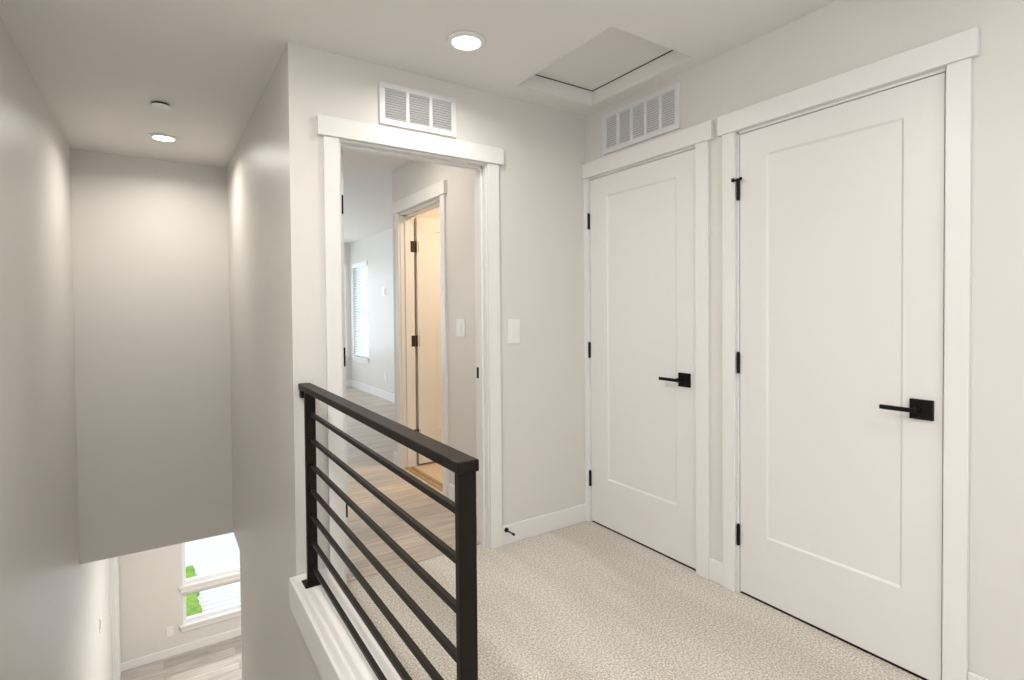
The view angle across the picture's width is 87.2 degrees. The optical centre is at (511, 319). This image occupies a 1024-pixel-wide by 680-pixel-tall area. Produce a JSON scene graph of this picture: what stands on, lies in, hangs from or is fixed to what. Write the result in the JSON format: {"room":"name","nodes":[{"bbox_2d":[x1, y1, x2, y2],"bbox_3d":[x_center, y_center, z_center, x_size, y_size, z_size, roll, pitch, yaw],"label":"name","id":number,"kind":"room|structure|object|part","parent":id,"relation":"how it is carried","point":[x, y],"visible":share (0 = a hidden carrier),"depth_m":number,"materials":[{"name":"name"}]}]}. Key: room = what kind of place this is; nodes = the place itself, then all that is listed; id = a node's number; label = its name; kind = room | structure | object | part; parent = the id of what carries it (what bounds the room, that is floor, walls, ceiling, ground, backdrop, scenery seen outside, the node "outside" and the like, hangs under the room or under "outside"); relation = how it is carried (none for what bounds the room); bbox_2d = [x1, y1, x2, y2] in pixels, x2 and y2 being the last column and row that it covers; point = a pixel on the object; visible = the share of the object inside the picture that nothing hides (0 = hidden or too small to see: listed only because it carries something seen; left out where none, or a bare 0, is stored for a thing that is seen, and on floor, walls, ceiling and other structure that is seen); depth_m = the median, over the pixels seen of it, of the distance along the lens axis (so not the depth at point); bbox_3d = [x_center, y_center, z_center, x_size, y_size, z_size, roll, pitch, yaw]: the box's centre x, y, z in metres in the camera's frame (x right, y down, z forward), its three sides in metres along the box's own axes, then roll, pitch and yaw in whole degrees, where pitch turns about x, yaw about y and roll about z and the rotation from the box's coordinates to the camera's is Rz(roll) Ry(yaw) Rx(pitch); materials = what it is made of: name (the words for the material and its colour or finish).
{"room":"upstairs landing","nodes":[
{"label":"upstairs landing","id":0,"kind":"room"},
{"bbox_2d":[0,17,112,679],"bbox_3d":[-2.265,1.610,2.491,0.115,5.582,11.850,-1,1,-33],"label":"wall","id":1,"kind":"structure","parent":0,"point":[52,603],"depth_m":2.60,"materials":[{"name":"white paint"}]},
{"bbox_2d":[99,613,101,631],"bbox_3d":[-3.796,2.799,4.959,0.014,0.140,0.100,-1,1,-33],"label":"light switch","id":2,"kind":"object","parent":1,"relation":"attached to","point":[100,617],"visible":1,"depth_m":4.93,"materials":[{"name":"white plastic"}]},
{"bbox_2d":[110,556,120,679],"bbox_3d":[-4.620,3.178,6.254,0.055,2.150,0.462,-1,1,-33],"label":"trim","id":3,"kind":"structure","parent":1,"relation":"attached to","point":[114,562],"depth_m":6.08,"materials":[{"name":"white paint"}]},
{"bbox_2d":[70,148,232,563],"bbox_3d":[-2.701,0.259,4.095,0.973,2.932,0.115,-1,1,-33],"label":"wall","id":4,"kind":"structure","parent":0,"point":[150,260],"depth_m":4.02,"materials":[{"name":"white paint"}]},
{"bbox_2d":[119,543,240,662],"bbox_3d":[-2.816,2.934,7.807,4.785,2.550,0.115,-1,1,-33],"label":"wall","id":5,"kind":"structure","parent":0,"point":[151,599],"depth_m":6.67,"materials":[{"name":"white paint"}]},
{"bbox_2d":[166,626,173,636],"bbox_3d":[-4.304,3.926,6.762,0.075,0.120,0.008,-1,1,-33],"label":"wall outlet","id":6,"kind":"object","parent":5,"relation":"attached to","point":[169,631],"visible":1,"depth_m":6.76,"materials":[{"name":"white plastic"}]},
{"bbox_2d":[121,628,240,671],"bbox_3d":[-3.646,4.177,7.197,2.685,0.100,0.014,-1,1,-33],"label":"baseboard","id":7,"kind":"structure","parent":5,"relation":"attached to","point":[187,647],"depth_m":6.81,"materials":[{"name":"white paint"}]},
{"bbox_2d":[179,543,239,592],"bbox_3d":[-3.704,2.795,7.197,1.305,1.335,0.140,-1,1,-33],"label":"window","id":8,"kind":"structure","parent":5,"relation":"in","point":[230,574],"depth_m":6.99,"materials":[{"name":"white plastic"}]},
{"bbox_3d":[-3.684,3.419,7.185,1.305,0.087,0.085,-1,1,-33],"label":"sill","id":9,"kind":"part","parent":8,"relation":"part of","materials":[{"name":"white paint"}]},
{"bbox_2d":[180,580,240,631],"bbox_3d":[-3.696,3.725,7.214,1.305,0.475,0.140,-1,1,-33],"label":"window","id":10,"kind":"structure","parent":5,"relation":"in","point":[195,621],"depth_m":7.02,"materials":[{"name":"white plastic"}]},
{"bbox_3d":[-3.680,3.919,7.194,1.305,0.087,0.085,-1,1,-33],"label":"sill","id":11,"kind":"part","parent":10,"relation":"part of","materials":[{"name":"white paint"}]},
{"bbox_2d":[120,635,241,679],"bbox_3d":[-0.477,4.305,4.222,4.685,0.100,8.476,-1,1,-33],"label":"floor","id":12,"kind":"structure","parent":0,"point":[222,660],"depth_m":6.58,"materials":[{"name":"grey wood"}]},
{"bbox_2d":[227,42,323,679],"bbox_3d":[-1.143,1.546,2.765,0.115,5.482,4.080,-1,1,-33],"label":"wall","id":13,"kind":"structure","parent":0,"point":[272,171],"depth_m":2.69,"materials":[{"name":"white paint"}]},
{"bbox_2d":[289,568,400,679],"bbox_3d":[-0.463,1.191,1.712,0.160,0.142,1.571,-1,1,-33],"label":"trim","id":14,"kind":"structure","parent":13,"relation":"attached to","point":[336,655],"depth_m":1.94,"materials":[{"name":"white paint"}]},
{"bbox_2d":[298,383,478,679],"bbox_3d":[-0.491,0.702,1.725,0.072,0.837,1.508,-1,1,-33],"label":"stair railing","id":15,"kind":"object","parent":14,"relation":"on","point":[464,466],"visible":1,"depth_m":1.42,"materials":[{"name":"black metal"}]},
{"bbox_3d":[-0.847,0.704,2.265,0.042,0.810,0.022,-1,1,-33],"label":"post","id":16,"kind":"part","parent":15,"relation":"part of","materials":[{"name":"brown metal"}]},
{"bbox_3d":[-0.845,1.110,2.272,0.072,0.006,0.072,-1,1,-33],"label":"plate","id":17,"kind":"part","parent":15,"relation":"part of","materials":[{"name":"brown metal"}]},
{"bbox_3d":[-0.497,0.296,1.724,0.050,0.025,1.482,-1,1,-33],"label":"handrail","id":18,"kind":"part","parent":15,"relation":"part of","materials":[{"name":"brown metal"}]},
{"bbox_3d":[-0.094,0.719,1.127,0.042,0.810,0.020,-1,1,-33],"label":"post","id":19,"kind":"part","parent":15,"relation":"part of","materials":[{"name":"brown metal"}]},
{"bbox_2d":[344,243,351,379],"bbox_3d":[-4.118,0.095,8.282,3.235,2.732,0.115,-1,1,-33],"label":"wall","id":20,"kind":"structure","parent":0,"point":[346,245],"depth_m":9.10,"materials":[{"name":"white paint"}]},
{"bbox_2d":[350,228,394,393],"bbox_3d":[-1.384,-0.058,7.181,0.115,2.432,4.965,-1,1,-33],"label":"wall","id":21,"kind":"structure","parent":0,"point":[377,249],"depth_m":8.02,"materials":[{"name":"white paint"}]},
{"bbox_2d":[352,268,368,364],"bbox_3d":[-2.416,-0.119,8.707,0.140,1.625,0.820,-1,1,-33],"label":"window","id":22,"kind":"structure","parent":21,"relation":"in","point":[360,359],"depth_m":8.99,"materials":[{"name":"white plastic"}]},
{"bbox_2d":[352,260,368,357],"bbox_3d":[-2.436,-0.166,8.693,0.057,1.525,0.742,-1,1,-33],"label":"window blind","id":23,"kind":"object","parent":22,"relation":"attached to","point":[358,265],"visible":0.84,"depth_m":8.70,"materials":[{"name":"white plastic"}]},
{"bbox_3d":[-2.432,0.650,8.706,0.085,0.087,0.820,-1,1,-33],"label":"sill","id":24,"kind":"part","parent":22,"relation":"part of","materials":[{"name":"white paint"}]},
{"bbox_3d":[-2.383,-0.162,8.728,0.060,1.540,0.750,-1,1,-33],"label":"frame","id":25,"kind":"part","parent":22,"relation":"part of","materials":[{"name":"white plastic"}]},
{"bbox_2d":[346,380,394,402],"bbox_3d":[-2.743,1.129,6.236,3.235,0.115,4.836,-1,1,-33],"label":"baseboard","id":26,"kind":"structure","parent":21,"relation":"attached to","point":[377,392],"depth_m":8.26,"materials":[{"name":"white paint"}]},
{"bbox_2d":[382,287,385,295],"bbox_3d":[-1.853,-0.409,7.762,0.014,0.120,0.140,-1,1,-33],"label":"thermostat","id":27,"kind":"object","parent":21,"relation":"attached to","point":[383,288],"visible":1,"depth_m":7.75,"materials":[{"name":"white plastic"}]},
{"bbox_2d":[0,0,838,242],"bbox_3d":[-0.628,-1.364,3.536,4.100,0.300,11.850,-1,1,-33],"label":"ceiling","id":28,"kind":"structure","parent":0,"point":[99,67],"depth_m":2.34,"materials":[{"name":"white paint"}]},
{"bbox_2d":[151,101,170,109],"bbox_3d":[-1.941,-1.186,2.970,0.096,0.014,0.096,-1,1,-33],"label":"sprinkler cover","id":29,"kind":"object","parent":28,"relation":"attached to","point":[157,104],"visible":1,"depth_m":2.96,"materials":[{"name":"white plastic"}]},
{"bbox_2d":[148,133,177,141],"bbox_3d":[-2.287,-1.193,3.526,0.164,0.014,0.164,-1,1,-33],"label":"recessed light","id":30,"kind":"object","parent":28,"relation":"in","point":[162,137],"visible":1,"depth_m":3.51,"materials":[{"name":"white paint"}]},
{"bbox_2d":[153,136,173,140],"bbox_3d":[-2.287,-1.194,3.526,0.121,0.008,0.121,-1,1,-33],"label":"diffuser","id":31,"kind":"object","parent":30,"relation":"attached to","point":[158,138],"depth_m":3.53,"materials":[{"name":"white plastic"}]},
{"bbox_2d":[447,31,485,51],"bbox_3d":[-0.195,-1.188,2.300,0.164,0.014,0.164,-1,1,-33],"label":"recessed light","id":32,"kind":"object","parent":28,"relation":"in","point":[464,41],"visible":1,"depth_m":2.29,"materials":[{"name":"white paint"}]},
{"bbox_2d":[452,36,479,49],"bbox_3d":[-0.195,-1.189,2.300,0.121,0.008,0.121,-1,1,-33],"label":"diffuser","id":33,"kind":"object","parent":32,"relation":"attached to","point":[458,42],"depth_m":2.30,"materials":[{"name":"white plastic"}]},
{"bbox_2d":[518,26,693,105],"bbox_3d":[0.431,-1.271,2.620,0.523,0.126,0.696,-1,1,-33],"label":"attic hatch","id":34,"kind":"object","parent":28,"relation":"attached to","point":[615,60],"visible":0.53,"depth_m":2.72,"materials":[{"name":"white paint"}]},
{"bbox_3d":[0.431,-1.296,2.619,0.515,0.017,0.688,-1,1,-33],"label":"panel","id":35,"kind":"part","parent":34,"relation":"part of","materials":[{"name":"white paint"}]},
{"bbox_2d":[316,49,584,568],"bbox_3d":[-0.144,-0.009,3.937,2.897,2.432,1.814,-1,1,-33],"label":"wall","id":36,"kind":"structure","parent":0,"point":[541,209],"depth_m":3.06,"materials":[{"name":"white paint"}]},
{"bbox_2d":[317,114,503,592],"bbox_3d":[-0.679,0.158,2.995,0.962,2.140,0.883,-1,1,-33],"label":"door frame","id":37,"kind":"structure","parent":36,"relation":"in","point":[337,133],"depth_m":2.69,"materials":[{"name":"white paint"}]},
{"bbox_3d":[-0.796,0.213,2.410,0.067,2.054,0.018,-1,1,-33],"label":"casing","id":38,"kind":"part","parent":37,"relation":"part of","materials":[{"name":"white paint"}]},
{"bbox_3d":[-0.451,-0.864,2.619,0.962,0.086,0.027,-1,1,-33],"label":"head casing","id":39,"kind":"part","parent":37,"relation":"part of","materials":[{"name":"white paint"}]},
{"bbox_3d":[-0.168,0.197,2.985,0.070,2.054,0.018,-1,1,-33],"label":"casing","id":40,"kind":"part","parent":37,"relation":"part of","materials":[{"name":"white paint"}]},
{"bbox_3d":[-0.095,0.199,2.874,0.070,2.054,0.018,-1,1,-33],"label":"casing","id":41,"kind":"part","parent":37,"relation":"part of","materials":[{"name":"white paint"}]},
{"bbox_2d":[379,81,455,137],"bbox_3d":[-0.453,-1.022,2.624,0.402,0.196,0.014,-1,1,-33],"label":"air vent","id":42,"kind":"object","parent":36,"relation":"in","point":[399,106],"visible":1,"depth_m":2.62,"materials":[{"name":"grey metal"}]},
{"bbox_2d":[392,180,448,497],"bbox_3d":[-0.338,0.125,4.252,0.886,2.155,0.938,-1,1,-33],"label":"door","id":43,"kind":"structure","parent":36,"relation":"in","point":[430,342],"depth_m":4.37,"materials":[{"name":"white paint"}]},
{"bbox_3d":[-0.919,0.173,4.361,0.018,2.064,0.067,-1,1,-33],"label":"casing","id":44,"kind":"part","parent":43,"relation":"part of","materials":[{"name":"white paint"}]},
{"bbox_3d":[-0.705,-0.899,3.996,0.027,0.091,0.938,-1,1,-33],"label":"head casing","id":45,"kind":"part","parent":43,"relation":"part of","materials":[{"name":"white paint"}]},
{"bbox_3d":[-0.462,0.182,3.671,0.018,2.064,0.064,-1,1,-33],"label":"casing","id":46,"kind":"part","parent":43,"relation":"part of","materials":[{"name":"white paint"}]},
{"bbox_2d":[393,451,476,515],"bbox_3d":[-0.054,1.151,4.089,1.119,0.105,1.713,-1,1,-33],"label":"baseboard","id":47,"kind":"structure","parent":36,"relation":"attached to","point":[395,454],"depth_m":3.62,"materials":[{"name":"white paint"}]},
{"bbox_2d":[456,319,464,336],"bbox_3d":[-0.333,0.054,3.480,0.009,0.118,0.115,-1,1,-33],"label":"light switch","id":48,"kind":"object","parent":36,"relation":"attached to","point":[460,323],"visible":1,"depth_m":3.47,"materials":[{"name":"white plastic"}]},
{"bbox_2d":[507,319,519,343],"bbox_3d":[0.011,0.063,2.948,0.080,0.132,0.009,-1,1,-33],"label":"light switch","id":49,"kind":"object","parent":36,"relation":"attached to","point":[513,324],"visible":1,"depth_m":2.94,"materials":[{"name":"white plastic"}]},
{"bbox_2d":[502,503,586,545],"bbox_3d":[0.202,1.167,3.085,0.624,0.105,0.014,-1,1,-33],"label":"baseboard","id":50,"kind":"structure","parent":36,"relation":"attached to","point":[524,529],"depth_m":3.06,"materials":[{"name":"white paint"}]},
{"bbox_2d":[344,386,927,679],"bbox_3d":[-0.599,1.366,3.590,3.885,0.302,11.620,-1,1,-33],"label":"floor","id":51,"kind":"structure","parent":0,"point":[585,600],"depth_m":2.28,"materials":[{"name":"beige carpet"}]},
{"bbox_2d":[585,0,1023,679],"bbox_3d":[1.832,0.023,1.255,0.115,2.432,5.071,-1,1,-33],"label":"wall","id":52,"kind":"structure","parent":0,"point":[842,36],"depth_m":1.70,"materials":[{"name":"white paint"}]},
{"bbox_2d":[602,82,679,154],"bbox_3d":[0.672,-1.056,2.858,0.014,0.225,0.540,-1,1,-33],"label":"air vent","id":53,"kind":"object","parent":52,"relation":"in","point":[655,114],"visible":1,"depth_m":2.83,"materials":[{"name":"grey metal"}]},
{"bbox_2d":[582,120,714,578],"bbox_3d":[0.723,0.147,2.888,0.168,2.142,0.896,-1,1,-33],"label":"door","id":54,"kind":"structure","parent":52,"relation":"in","point":[647,223],"depth_m":2.83,"materials":[{"name":"white paint"}]},
{"bbox_3d":[0.451,0.187,3.228,0.018,2.056,0.029,-1,1,-33],"label":"casing","id":55,"kind":"part","parent":54,"relation":"part of","materials":[{"name":"white paint"}]},
{"bbox_3d":[0.677,-0.879,2.845,0.027,0.086,0.896,-1,1,-33],"label":"head casing","id":56,"kind":"part","parent":54,"relation":"part of","materials":[{"name":"white paint"}]},
{"bbox_3d":[0.777,0.296,2.667,0.011,0.015,0.120,-1,1,-33],"label":"lever","id":57,"kind":"part","parent":54,"relation":"part of","materials":[{"name":"black metal"}]},
{"bbox_3d":[0.848,0.296,2.641,0.011,0.068,0.068,-1,1,-33],"label":"handle","id":58,"kind":"part","parent":54,"relation":"part of","materials":[{"name":"black metal"}]},
{"bbox_3d":[0.903,0.195,2.544,0.018,2.056,0.070,-1,1,-33],"label":"casing","id":59,"kind":"part","parent":54,"relation":"part of","materials":[{"name":"white paint"}]},
{"bbox_2d":[717,27,979,679],"bbox_3d":[1.243,0.157,2.102,0.168,2.144,0.927,-1,1,-33],"label":"door","id":60,"kind":"structure","parent":52,"relation":"in","point":[847,223],"depth_m":2.00,"materials":[{"name":"white paint"}]},
{"bbox_3d":[0.982,0.196,2.425,0.018,2.058,0.063,-1,1,-33],"label":"casing","id":61,"kind":"part","parent":60,"relation":"part of","materials":[{"name":"white paint"}]},
{"bbox_3d":[1.197,-0.872,2.058,0.027,0.086,0.927,-1,1,-33],"label":"head casing","id":62,"kind":"part","parent":60,"relation":"part of","materials":[{"name":"white paint"}]},
{"bbox_3d":[1.322,0.305,1.844,0.011,0.015,0.108,-1,1,-33],"label":"lever","id":63,"kind":"part","parent":60,"relation":"part of","materials":[{"name":"black metal"}]},
{"bbox_3d":[1.389,0.304,1.822,0.011,0.068,0.068,-1,1,-33],"label":"handle","id":64,"kind":"part","parent":60,"relation":"part of","materials":[{"name":"black metal"}]},
{"bbox_3d":[1.438,0.205,1.735,0.018,2.058,0.063,-1,1,-33],"label":"casing","id":65,"kind":"part","parent":60,"relation":"part of","materials":[{"name":"white paint"}]},
{"bbox_2d":[709,557,988,679],"bbox_3d":[2.060,1.193,0.830,0.014,0.105,4.086,-1,1,-33],"label":"baseboard","id":66,"kind":"structure","parent":52,"relation":"attached to","point":[715,566],"depth_m":2.49,"materials":[{"name":"white paint"}]},
{"label":"outside","id":67,"kind":"structure","parent":0,"visible":0},
{"bbox_2d":[185,532,240,612],"bbox_3d":[-7.968,4.323,17.621,22.000,0.200,21.909,-1,1,-33],"label":"ground","id":68,"kind":"structure","parent":67,"point":[220,552],"depth_m":9.66,"materials":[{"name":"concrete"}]},
{"bbox_2d":[186,565,201,616],"bbox_3d":[-6.436,4.358,7.591,3.491,0.070,2.170,-1,1,-33],"label":"lawn","id":69,"kind":"structure","parent":68,"relation":"on","point":[193,607],"depth_m":8.20,"materials":[{"name":"green plant"}]}
]}

